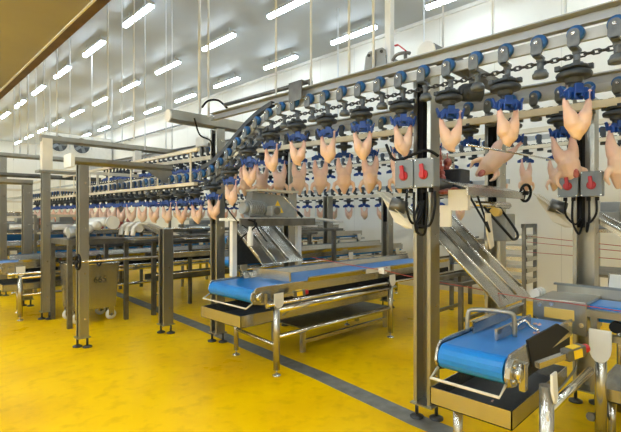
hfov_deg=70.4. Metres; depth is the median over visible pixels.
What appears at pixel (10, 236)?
tray
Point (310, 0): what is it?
rod
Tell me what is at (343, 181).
chicken
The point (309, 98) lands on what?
trolley
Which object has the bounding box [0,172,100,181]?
beam
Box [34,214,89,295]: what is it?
stand
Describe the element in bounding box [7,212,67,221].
stand
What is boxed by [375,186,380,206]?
trolley
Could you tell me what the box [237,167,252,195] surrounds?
chicken
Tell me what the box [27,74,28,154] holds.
rod
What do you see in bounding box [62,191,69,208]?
trolley
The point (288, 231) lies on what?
support post
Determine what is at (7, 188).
guide
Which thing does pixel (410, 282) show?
baseboard
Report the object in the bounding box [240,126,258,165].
trolley
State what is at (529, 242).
pull cord
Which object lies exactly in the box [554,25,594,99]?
trolley
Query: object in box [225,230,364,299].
conveyor
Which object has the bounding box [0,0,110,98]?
trim
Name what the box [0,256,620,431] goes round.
floor
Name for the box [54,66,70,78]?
diffuser
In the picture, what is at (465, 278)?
tray
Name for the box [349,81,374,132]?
trolley
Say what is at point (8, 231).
shelf
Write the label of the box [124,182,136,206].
trolley
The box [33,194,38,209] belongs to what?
trolley
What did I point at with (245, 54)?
ceiling
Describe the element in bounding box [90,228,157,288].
stand
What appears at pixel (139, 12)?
ceiling lamp
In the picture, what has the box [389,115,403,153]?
trolley
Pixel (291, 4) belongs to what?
ceiling lamp
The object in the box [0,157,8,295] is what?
support post
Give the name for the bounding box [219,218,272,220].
shelf
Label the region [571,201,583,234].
cable
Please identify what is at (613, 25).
trolley
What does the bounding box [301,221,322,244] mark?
stand
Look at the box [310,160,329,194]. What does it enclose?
chicken
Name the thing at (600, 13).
rail
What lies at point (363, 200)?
trolley
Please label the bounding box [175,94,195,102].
diffuser
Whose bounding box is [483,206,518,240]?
cable
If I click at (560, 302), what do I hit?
pull cord
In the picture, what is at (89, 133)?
ceiling lamp
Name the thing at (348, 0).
rod
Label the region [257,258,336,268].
tray
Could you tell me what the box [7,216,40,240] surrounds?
stand
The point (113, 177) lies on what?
trolley
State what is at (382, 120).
trolley
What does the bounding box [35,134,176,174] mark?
beam
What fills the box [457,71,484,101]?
motor
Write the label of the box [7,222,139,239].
conveyor
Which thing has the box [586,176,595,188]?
switch
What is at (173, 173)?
trolley
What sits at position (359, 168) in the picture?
trolley
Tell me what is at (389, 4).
rod
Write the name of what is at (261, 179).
chicken
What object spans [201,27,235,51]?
ceiling lamp
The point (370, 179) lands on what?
chicken
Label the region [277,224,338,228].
tray
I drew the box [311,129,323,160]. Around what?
trolley
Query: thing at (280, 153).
trolley
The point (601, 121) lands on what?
rail
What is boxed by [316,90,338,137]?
trolley
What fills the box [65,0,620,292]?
wall
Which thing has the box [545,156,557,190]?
chicken
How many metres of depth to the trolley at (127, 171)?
9.88 m
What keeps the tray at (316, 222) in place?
on the stand at (316, 222)
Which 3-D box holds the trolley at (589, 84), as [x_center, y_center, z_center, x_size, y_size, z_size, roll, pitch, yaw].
[2.236,-0.947,3.533,0.135,0.256,0.098,0,0,-45]
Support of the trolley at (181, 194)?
hanging from the rail at (600, 13)
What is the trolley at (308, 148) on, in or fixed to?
hanging from the rail at (602, 80)
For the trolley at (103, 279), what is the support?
on the floor
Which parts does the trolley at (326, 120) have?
stem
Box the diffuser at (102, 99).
[93,97,106,105]
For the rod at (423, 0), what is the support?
hanging from the ceiling
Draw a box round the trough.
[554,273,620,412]
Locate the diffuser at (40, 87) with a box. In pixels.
[32,85,45,95]
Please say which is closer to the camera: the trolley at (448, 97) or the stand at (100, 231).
the trolley at (448, 97)
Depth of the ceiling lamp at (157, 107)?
17.25 m
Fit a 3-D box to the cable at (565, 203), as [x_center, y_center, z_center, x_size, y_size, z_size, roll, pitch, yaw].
[2.219,-0.026,3.706,0.162,0.210,0.047,0,0,-10]
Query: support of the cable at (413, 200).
hanging from the switch box at (404, 169)
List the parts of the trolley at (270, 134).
stem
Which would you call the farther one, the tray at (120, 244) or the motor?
the tray at (120, 244)
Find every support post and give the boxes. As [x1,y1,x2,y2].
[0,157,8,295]
[21,185,33,306]
[38,172,50,319]
[73,164,91,347]
[116,169,123,282]
[156,229,174,333]
[208,128,226,342]
[281,140,296,326]
[323,196,332,261]
[380,193,394,307]
[410,76,443,421]
[485,112,505,314]
[568,97,598,404]
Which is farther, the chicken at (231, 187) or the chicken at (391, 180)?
the chicken at (231, 187)
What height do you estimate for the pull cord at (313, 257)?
0.048 m
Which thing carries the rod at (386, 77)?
hanging from the ceiling
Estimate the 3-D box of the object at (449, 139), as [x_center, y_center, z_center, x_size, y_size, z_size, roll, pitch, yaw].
[1.008,-0.607,3.168,0.162,0.300,0.104,0,0,12]
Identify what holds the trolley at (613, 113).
hanging from the rail at (602, 80)
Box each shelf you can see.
[7,230,40,232]
[36,232,63,234]
[176,232,209,234]
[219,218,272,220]
[599,229,612,232]
[599,266,620,277]
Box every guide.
[7,188,20,202]
[40,169,146,193]
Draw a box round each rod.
[13,87,14,159]
[19,82,20,153]
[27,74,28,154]
[43,60,44,134]
[56,48,57,135]
[107,3,108,123]
[121,0,122,143]
[133,0,134,139]
[144,0,145,149]
[165,0,166,148]
[171,0,172,148]
[198,0,200,113]
[207,0,209,116]
[275,0,276,94]
[310,0,311,84]
[337,8,338,152]
[348,0,349,73]
[372,0,374,67]
[385,0,393,62]
[386,77,387,110]
[423,0,424,41]
[442,0,443,89]
[466,144,554,160]
[492,0,492,33]
[564,0,566,12]
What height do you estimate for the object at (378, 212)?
0.292 m
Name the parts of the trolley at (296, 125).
stem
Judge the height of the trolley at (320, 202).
0.406 m
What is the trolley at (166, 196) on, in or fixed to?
hanging from the rail at (600, 13)
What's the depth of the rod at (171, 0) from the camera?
8.50 m
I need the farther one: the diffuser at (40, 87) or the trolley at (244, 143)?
the diffuser at (40, 87)
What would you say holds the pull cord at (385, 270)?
attached to the cord tensioner
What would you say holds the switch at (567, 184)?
attached to the switch box at (570, 188)
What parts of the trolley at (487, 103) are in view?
stem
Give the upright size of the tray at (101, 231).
0.112 m
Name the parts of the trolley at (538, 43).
stem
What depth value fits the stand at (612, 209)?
5.27 m
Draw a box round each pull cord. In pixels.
[313,257,377,269]
[385,270,466,286]
[468,287,559,301]
[529,242,618,250]
[530,252,620,259]
[532,236,619,245]
[560,302,620,311]
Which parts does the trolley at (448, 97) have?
stem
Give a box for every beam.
[0,152,63,161]
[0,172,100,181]
[0,178,32,184]
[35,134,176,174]
[64,153,171,183]
[164,109,278,135]
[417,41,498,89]
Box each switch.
[399,165,407,180]
[419,163,427,178]
[563,177,571,189]
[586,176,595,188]
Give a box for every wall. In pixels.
[0,142,64,220]
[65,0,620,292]
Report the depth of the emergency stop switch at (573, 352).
2.32 m
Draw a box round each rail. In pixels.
[7,0,620,200]
[33,157,257,191]
[89,68,620,169]
[149,179,509,203]
[239,118,620,174]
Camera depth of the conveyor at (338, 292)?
5.13 m
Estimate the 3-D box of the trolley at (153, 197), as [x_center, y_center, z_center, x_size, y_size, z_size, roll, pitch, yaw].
[-2.308,-0.343,6.480,0.194,0.430,0.198,0,0,-45]
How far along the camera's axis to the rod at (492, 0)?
2.95 m
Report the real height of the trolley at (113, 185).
0.244 m
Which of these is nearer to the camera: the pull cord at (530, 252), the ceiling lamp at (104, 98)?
the pull cord at (530, 252)
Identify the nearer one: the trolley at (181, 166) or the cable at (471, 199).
the cable at (471, 199)
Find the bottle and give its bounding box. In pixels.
[247,227,252,245]
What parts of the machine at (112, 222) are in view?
leg, leg, motor, leg, leg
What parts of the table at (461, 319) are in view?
rail, leg, rail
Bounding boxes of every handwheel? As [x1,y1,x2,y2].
[74,254,158,269]
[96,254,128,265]
[519,183,531,201]
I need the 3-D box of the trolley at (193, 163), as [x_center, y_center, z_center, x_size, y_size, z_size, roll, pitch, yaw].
[-2.135,-0.984,7.933,0.210,0.406,0.210,0,0,-45]
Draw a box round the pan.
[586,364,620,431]
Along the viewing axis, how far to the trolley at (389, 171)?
8.32 m
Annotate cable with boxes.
[194,118,212,155]
[201,99,227,107]
[224,196,247,228]
[237,219,256,243]
[254,219,267,241]
[385,144,438,160]
[405,192,425,224]
[412,192,423,232]
[415,191,435,227]
[416,192,427,235]
[470,196,490,232]
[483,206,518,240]
[564,201,581,224]
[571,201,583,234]
[586,201,590,232]
[590,200,597,222]
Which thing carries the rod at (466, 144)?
attached to the frame
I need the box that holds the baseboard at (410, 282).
[398,280,532,300]
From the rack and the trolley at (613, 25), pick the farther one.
the rack
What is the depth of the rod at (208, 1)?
5.42 m
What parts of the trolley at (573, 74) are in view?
stem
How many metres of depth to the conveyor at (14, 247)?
9.81 m
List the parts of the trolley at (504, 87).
stem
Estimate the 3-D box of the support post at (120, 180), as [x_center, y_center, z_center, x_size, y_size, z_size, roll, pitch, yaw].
[-4.526,0.250,10.465,0.190,2.700,0.236,0,0,-45]
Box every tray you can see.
[7,212,67,215]
[7,233,139,239]
[90,228,149,233]
[90,242,157,246]
[145,227,228,232]
[145,237,209,243]
[145,248,228,259]
[145,264,258,280]
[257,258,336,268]
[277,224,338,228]
[315,221,322,224]
[440,194,491,197]
[440,236,484,244]
[440,255,458,263]
[440,269,472,281]
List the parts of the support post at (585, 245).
plate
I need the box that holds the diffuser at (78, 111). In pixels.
[71,109,83,116]
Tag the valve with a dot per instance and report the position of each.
(405, 53)
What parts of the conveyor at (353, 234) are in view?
frame, rail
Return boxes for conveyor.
[0,243,239,320]
[7,232,177,241]
[7,237,209,292]
[201,253,453,376]
[209,240,405,293]
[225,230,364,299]
[430,302,593,431]
[530,287,620,431]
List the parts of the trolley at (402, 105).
stem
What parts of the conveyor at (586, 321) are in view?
window plate, knob, frame post, leg, rail, rail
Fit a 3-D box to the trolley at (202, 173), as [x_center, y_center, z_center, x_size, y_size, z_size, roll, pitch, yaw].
[-1.322,-0.449,5.465,0.135,0.256,0.098,0,0,-45]
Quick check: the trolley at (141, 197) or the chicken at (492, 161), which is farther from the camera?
the trolley at (141, 197)
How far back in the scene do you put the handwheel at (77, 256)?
5.29 m
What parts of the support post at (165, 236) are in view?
plate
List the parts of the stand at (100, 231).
leg, leg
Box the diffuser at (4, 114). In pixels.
[0,112,9,118]
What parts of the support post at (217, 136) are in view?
plate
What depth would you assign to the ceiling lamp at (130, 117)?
19.05 m
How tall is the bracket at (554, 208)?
0.304 m
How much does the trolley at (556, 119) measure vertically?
0.430 m
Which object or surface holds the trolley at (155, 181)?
hanging from the rail at (600, 13)
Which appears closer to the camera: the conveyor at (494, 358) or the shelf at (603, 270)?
the conveyor at (494, 358)
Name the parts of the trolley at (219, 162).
stem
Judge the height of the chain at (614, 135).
0.048 m
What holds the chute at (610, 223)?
attached to the support post at (585, 245)
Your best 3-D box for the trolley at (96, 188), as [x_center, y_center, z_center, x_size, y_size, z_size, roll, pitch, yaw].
[-3.862,-0.427,8.025,0.103,0.244,0.100,0,0,-45]
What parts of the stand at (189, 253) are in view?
leg, leg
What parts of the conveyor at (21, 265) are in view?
leg, leg, frame, rail, leg rail, rail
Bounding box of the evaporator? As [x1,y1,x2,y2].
[41,122,111,159]
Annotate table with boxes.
[280,216,342,260]
[440,272,484,330]
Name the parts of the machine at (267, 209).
shelf post, panel, motor, shelf frame, shelf post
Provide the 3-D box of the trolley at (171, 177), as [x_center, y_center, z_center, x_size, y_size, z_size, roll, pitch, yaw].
[-1.887,-0.429,6.030,0.135,0.256,0.098,0,0,-45]
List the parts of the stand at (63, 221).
leg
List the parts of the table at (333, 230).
curved rail, leg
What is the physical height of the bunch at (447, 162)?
0.344 m
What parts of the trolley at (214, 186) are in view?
stem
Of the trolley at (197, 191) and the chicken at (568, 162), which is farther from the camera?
the trolley at (197, 191)
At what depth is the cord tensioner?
3.89 m
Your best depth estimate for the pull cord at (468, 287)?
3.24 m
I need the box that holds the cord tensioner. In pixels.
[378,267,390,273]
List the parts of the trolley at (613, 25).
stem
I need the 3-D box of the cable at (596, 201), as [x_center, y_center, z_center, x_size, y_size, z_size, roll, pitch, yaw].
[2.311,-0.036,3.617,0.041,0.190,0.158,0,0,12]
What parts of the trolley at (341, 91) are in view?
stem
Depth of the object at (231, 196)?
5.05 m
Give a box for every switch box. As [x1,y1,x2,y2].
[395,159,413,193]
[414,157,438,192]
[558,177,579,200]
[581,170,603,200]
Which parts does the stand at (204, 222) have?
leg, leg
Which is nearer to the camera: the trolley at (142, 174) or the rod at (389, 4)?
the rod at (389, 4)
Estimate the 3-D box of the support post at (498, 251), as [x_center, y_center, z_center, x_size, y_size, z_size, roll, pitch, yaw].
[1.803,0.300,4.292,0.190,2.600,0.236,0,0,-45]
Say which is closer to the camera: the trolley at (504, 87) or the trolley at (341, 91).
the trolley at (504, 87)
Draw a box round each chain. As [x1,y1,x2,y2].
[110,45,613,193]
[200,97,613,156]
[299,135,619,169]
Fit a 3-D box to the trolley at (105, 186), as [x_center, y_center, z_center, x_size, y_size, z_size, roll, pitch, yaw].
[-3.580,-0.427,7.742,0.103,0.244,0.100,0,0,-45]
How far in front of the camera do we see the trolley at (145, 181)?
6.56 m
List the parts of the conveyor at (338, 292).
frame, leg, bearing plate, leg, leg, leg, rail, leg rail, rail, frame, rail, leg, leg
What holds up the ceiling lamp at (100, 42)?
hanging from the ceiling
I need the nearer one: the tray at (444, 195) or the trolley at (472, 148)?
the tray at (444, 195)
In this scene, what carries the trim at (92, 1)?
attached to the wall
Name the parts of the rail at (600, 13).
take up bracket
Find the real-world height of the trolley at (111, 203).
0.406 m
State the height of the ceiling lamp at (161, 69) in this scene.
0.265 m
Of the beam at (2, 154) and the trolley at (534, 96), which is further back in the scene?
the beam at (2, 154)
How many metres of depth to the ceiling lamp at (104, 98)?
15.92 m
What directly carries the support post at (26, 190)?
on the floor
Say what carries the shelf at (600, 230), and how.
attached to the stand at (612, 209)
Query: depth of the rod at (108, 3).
6.02 m
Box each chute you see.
[227,217,302,264]
[408,207,530,307]
[599,212,620,236]
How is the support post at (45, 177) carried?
on the floor
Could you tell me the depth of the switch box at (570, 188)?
3.64 m
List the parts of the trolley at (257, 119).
stem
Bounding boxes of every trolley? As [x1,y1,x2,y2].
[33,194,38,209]
[37,193,40,209]
[51,191,58,208]
[56,191,65,208]
[58,259,119,323]
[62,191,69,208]
[68,192,75,208]
[89,186,100,207]
[95,186,100,198]
[96,185,106,207]
[103,185,109,198]
[105,184,117,207]
[109,168,115,179]
[112,184,118,197]
[114,183,126,206]
[115,168,125,179]
[122,169,132,178]
[122,182,128,196]
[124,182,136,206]
[132,181,138,196]
[134,180,148,206]
[139,158,146,176]
[142,179,150,195]
[147,178,160,206]
[154,178,163,194]
[160,181,173,206]
[167,157,176,174]
[168,175,177,193]
[173,174,188,206]
[175,155,185,173]
[182,173,192,192]
[185,153,198,172]
[189,172,204,205]
[197,155,206,171]
[199,169,208,189]
[205,165,222,199]
[206,147,209,160]
[216,157,226,179]
[222,148,240,184]
[233,137,243,160]
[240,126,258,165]
[241,142,252,167]
[252,116,263,140]
[255,141,265,165]
[261,108,281,149]
[268,169,273,182]
[272,137,287,164]
[276,102,287,127]
[284,134,289,151]
[287,100,307,141]
[290,141,307,162]
[302,190,311,207]
[304,94,316,121]
[304,130,312,149]
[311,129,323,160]
[315,192,322,207]
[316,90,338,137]
[327,163,335,177]
[331,189,339,207]
[335,125,353,157]
[336,86,349,116]
[343,188,353,207]
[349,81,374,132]
[350,121,358,142]
[354,156,362,175]
[358,187,369,206]
[361,119,378,155]
[373,76,387,109]
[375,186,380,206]
[378,116,388,139]
[380,153,385,165]
[386,152,391,173]
[388,71,415,126]
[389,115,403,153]
[416,65,431,101]
[434,58,464,118]
[448,151,458,168]
[459,102,480,146]
[459,144,464,158]
[467,147,478,166]
[468,51,484,91]
[483,98,495,126]
[488,43,523,110]
[508,95,523,142]
[517,136,533,162]
[529,90,541,121]
[530,35,548,79]
[535,134,542,150]
[546,86,569,137]
[546,138,562,160]
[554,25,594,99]
[584,81,595,114]
[599,126,605,144]
[601,76,620,132]
[606,14,620,65]
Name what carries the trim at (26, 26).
attached to the wall
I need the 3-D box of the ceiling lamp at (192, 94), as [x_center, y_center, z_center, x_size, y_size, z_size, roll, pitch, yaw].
[-4.448,-4.268,15.606,0.120,0.265,1.320,0,0,-45]
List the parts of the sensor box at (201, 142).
stem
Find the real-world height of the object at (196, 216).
0.300 m
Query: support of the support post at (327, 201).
on the floor
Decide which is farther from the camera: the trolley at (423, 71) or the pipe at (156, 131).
the pipe at (156, 131)
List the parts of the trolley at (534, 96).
stem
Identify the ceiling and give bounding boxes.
[0,0,476,144]
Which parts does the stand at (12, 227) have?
leg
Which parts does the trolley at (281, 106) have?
stem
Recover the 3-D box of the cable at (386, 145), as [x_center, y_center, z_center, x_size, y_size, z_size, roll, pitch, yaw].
[0.717,-0.472,3.187,0.423,0.147,0.078,0,0,37]
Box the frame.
[440,155,523,248]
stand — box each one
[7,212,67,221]
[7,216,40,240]
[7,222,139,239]
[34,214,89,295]
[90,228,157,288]
[145,227,258,308]
[168,218,209,286]
[257,224,338,268]
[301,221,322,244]
[440,236,484,309]
[599,201,620,329]
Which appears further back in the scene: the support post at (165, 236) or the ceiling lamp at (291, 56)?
the ceiling lamp at (291, 56)
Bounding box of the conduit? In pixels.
[315,95,323,220]
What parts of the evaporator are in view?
fan blade, fan blade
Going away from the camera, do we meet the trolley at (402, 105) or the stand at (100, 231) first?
the trolley at (402, 105)
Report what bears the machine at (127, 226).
on the floor
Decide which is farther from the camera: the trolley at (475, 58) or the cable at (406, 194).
the cable at (406, 194)
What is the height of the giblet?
0.059 m
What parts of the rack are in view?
frame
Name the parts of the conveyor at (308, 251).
frame, rail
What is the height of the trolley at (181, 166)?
0.406 m
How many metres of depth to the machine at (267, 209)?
5.42 m
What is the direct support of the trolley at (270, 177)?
hanging from the rail at (601, 121)
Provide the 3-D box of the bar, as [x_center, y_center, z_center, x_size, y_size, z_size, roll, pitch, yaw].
[-1.913,0.935,6.481,1.360,1.330,0.090,0,0,-45]
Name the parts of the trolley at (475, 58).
stem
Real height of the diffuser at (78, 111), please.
0.065 m
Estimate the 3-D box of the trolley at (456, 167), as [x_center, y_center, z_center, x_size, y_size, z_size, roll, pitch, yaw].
[2.404,-1.008,7.495,0.210,0.406,0.210,0,0,-45]
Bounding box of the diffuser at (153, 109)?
[146,107,160,113]
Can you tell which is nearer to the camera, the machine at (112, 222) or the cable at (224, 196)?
the cable at (224, 196)
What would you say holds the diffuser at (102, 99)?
attached to the ceiling lamp at (104, 98)
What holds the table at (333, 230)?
on the floor
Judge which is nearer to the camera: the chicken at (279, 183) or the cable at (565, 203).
the cable at (565, 203)
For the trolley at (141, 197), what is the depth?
6.72 m
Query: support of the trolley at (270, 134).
hanging from the rail at (600, 13)
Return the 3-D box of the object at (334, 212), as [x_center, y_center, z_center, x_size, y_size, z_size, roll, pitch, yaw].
[0.496,-0.075,9.266,0.141,0.292,0.102,0,0,-2]
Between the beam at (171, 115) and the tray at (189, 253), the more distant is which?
the tray at (189, 253)
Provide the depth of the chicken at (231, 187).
7.02 m
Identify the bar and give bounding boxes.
[134,234,209,238]
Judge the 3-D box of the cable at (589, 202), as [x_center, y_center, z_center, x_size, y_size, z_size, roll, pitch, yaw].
[2.293,0.004,3.642,0.030,0.269,0.144,0,0,26]
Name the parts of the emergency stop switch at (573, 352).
arm, label plate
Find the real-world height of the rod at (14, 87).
3.140 m
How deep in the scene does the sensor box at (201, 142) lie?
7.47 m
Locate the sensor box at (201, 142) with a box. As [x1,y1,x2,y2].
[196,136,207,155]
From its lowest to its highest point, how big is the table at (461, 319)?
0.750 m
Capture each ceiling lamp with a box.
[0,108,9,118]
[15,96,25,107]
[31,81,45,95]
[52,116,63,125]
[53,61,71,78]
[70,105,83,116]
[80,130,90,135]
[82,35,105,57]
[92,93,106,105]
[98,124,109,130]
[118,114,132,123]
[120,77,139,91]
[123,0,154,27]
[146,103,161,113]
[155,56,180,74]
[174,89,195,102]
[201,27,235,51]
[213,72,239,88]
[263,50,297,69]
[267,0,308,18]
[330,19,377,44]
[425,0,453,9]
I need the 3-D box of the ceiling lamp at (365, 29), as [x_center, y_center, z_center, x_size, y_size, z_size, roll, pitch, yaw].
[0.983,-4.268,10.175,0.120,0.265,1.320,0,0,-45]
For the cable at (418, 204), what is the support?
hanging from the switch box at (426, 170)
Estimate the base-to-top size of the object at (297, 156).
0.300 m
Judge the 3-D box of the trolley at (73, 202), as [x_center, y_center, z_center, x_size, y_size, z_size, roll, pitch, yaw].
[-4.844,-0.349,9.016,0.210,0.406,0.210,0,0,-45]
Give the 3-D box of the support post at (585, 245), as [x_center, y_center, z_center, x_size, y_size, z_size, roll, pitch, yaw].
[2.362,0.300,3.776,0.190,2.600,0.244,0,0,-45]
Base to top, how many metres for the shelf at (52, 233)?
0.040 m
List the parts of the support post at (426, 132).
plate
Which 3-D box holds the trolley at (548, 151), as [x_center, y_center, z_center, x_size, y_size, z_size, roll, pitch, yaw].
[3.535,-1.005,6.364,0.210,0.406,0.210,0,0,-45]
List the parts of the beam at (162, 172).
plate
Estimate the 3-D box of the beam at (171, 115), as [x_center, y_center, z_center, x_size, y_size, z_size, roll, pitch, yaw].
[-0.956,-1.170,5.832,2.005,0.146,0.150,0,0,-45]
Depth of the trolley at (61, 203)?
9.55 m
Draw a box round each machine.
[50,216,128,328]
[219,189,314,276]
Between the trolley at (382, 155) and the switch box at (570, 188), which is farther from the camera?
the trolley at (382, 155)
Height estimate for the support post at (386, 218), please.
2.000 m
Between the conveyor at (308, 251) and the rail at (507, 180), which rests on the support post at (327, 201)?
the rail at (507, 180)
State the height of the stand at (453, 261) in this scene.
1.212 m
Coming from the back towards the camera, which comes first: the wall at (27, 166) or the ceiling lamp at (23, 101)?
the wall at (27, 166)
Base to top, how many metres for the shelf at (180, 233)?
0.040 m
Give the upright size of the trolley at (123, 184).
0.244 m
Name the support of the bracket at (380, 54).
on the rail at (600, 13)
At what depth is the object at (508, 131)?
2.85 m
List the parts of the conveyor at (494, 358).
frame, leg, bearing plate, guide plate, frame, leg, leg rail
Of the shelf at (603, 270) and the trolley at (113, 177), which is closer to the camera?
the shelf at (603, 270)
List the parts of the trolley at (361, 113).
stem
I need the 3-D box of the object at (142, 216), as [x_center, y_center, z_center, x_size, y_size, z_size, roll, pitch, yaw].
[-2.581,-0.045,6.756,0.141,0.292,0.102,0,0,-4]
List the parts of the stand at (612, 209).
leg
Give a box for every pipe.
[115,115,213,142]
[223,79,312,106]
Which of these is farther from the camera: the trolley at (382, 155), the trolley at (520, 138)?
the trolley at (382, 155)
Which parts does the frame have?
arm, lever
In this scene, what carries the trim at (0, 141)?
attached to the wall at (27, 166)
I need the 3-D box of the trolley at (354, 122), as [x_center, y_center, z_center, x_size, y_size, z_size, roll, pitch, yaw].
[0.539,-0.995,5.230,0.135,0.256,0.098,0,0,-45]
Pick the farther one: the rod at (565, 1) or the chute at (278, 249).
the chute at (278, 249)
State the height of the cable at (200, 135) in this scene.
0.381 m
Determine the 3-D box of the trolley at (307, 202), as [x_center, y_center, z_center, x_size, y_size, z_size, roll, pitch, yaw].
[-0.071,-0.374,9.829,0.210,0.406,0.210,0,0,-45]
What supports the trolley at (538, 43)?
hanging from the rail at (600, 13)
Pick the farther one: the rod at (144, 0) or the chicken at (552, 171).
the rod at (144, 0)
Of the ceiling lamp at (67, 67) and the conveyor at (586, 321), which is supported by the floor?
the conveyor at (586, 321)
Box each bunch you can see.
[440,148,445,178]
[443,153,451,169]
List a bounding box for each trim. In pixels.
[0,0,91,88]
[0,0,95,91]
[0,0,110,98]
[0,141,39,145]
[55,272,463,431]
[94,0,490,137]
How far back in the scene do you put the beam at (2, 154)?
9.05 m
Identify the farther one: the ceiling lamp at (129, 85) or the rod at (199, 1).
the ceiling lamp at (129, 85)
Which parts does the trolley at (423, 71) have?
stem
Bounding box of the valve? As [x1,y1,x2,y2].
[391,44,410,61]
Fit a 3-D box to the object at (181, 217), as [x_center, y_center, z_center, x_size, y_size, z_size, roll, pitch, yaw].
[-1.733,-0.042,5.908,0.160,0.300,0.104,0,0,-9]
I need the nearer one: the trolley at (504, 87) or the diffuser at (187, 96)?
the trolley at (504, 87)
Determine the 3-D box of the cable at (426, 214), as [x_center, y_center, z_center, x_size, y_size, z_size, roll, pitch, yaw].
[0.816,-0.011,3.250,0.066,0.318,0.369,0,0,8]
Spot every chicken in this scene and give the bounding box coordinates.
[225,166,237,193]
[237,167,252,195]
[252,164,270,193]
[270,161,287,194]
[289,162,307,194]
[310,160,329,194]
[332,154,354,193]
[358,150,381,193]
[388,147,407,192]
[470,138,522,181]
[518,159,534,190]
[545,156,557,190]
[551,135,587,188]
[604,124,620,188]
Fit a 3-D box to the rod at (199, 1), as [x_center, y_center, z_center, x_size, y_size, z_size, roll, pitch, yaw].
[-1.408,-2.810,5.580,0.037,3.180,0.037,0,0,-22]
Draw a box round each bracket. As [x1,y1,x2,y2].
[364,48,397,77]
[376,191,412,228]
[533,193,572,227]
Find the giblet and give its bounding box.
[438,187,457,194]
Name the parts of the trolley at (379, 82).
stem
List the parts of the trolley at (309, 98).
stem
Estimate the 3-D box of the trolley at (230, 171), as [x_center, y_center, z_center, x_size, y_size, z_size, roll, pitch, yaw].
[-0.924,-0.568,5.096,0.194,0.430,0.198,0,0,-45]
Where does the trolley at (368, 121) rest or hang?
hanging from the rail at (602, 80)
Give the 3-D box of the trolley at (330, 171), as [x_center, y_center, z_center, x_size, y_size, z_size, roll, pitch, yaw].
[0.424,-1.012,9.475,0.210,0.406,0.210,0,0,-45]
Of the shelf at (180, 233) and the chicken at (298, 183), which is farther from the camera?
the shelf at (180, 233)
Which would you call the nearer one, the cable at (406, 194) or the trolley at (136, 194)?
the cable at (406, 194)
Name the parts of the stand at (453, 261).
leg, leg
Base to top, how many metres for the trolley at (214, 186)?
0.430 m
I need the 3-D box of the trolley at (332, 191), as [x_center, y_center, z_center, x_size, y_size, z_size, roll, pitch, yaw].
[0.495,-0.374,9.263,0.210,0.406,0.210,0,0,-45]
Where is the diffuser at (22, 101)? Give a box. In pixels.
[15,100,25,107]
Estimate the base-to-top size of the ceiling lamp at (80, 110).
0.265 m
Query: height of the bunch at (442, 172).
0.328 m
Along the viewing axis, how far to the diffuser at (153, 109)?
17.32 m
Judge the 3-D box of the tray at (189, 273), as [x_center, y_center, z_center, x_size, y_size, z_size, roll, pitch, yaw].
[-1.958,1.044,8.287,2.250,0.112,0.312,0,0,-45]
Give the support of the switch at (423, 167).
attached to the switch box at (426, 170)
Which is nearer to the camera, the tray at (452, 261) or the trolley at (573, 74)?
the trolley at (573, 74)
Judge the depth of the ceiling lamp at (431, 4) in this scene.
8.66 m
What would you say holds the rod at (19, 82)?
hanging from the ceiling
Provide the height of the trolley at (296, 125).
0.430 m
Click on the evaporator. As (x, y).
(59, 150)
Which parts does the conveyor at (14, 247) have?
frame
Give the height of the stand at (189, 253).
1.392 m
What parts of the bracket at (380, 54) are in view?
plate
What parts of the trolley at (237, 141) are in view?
stem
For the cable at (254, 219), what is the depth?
5.06 m
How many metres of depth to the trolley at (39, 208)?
10.68 m
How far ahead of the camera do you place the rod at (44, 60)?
8.25 m
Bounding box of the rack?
[506,224,536,317]
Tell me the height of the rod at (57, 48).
3.140 m
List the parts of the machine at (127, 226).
curved rail, curved rail, leg, curved rail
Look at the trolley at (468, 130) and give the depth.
4.22 m
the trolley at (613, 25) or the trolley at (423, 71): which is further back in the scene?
the trolley at (423, 71)

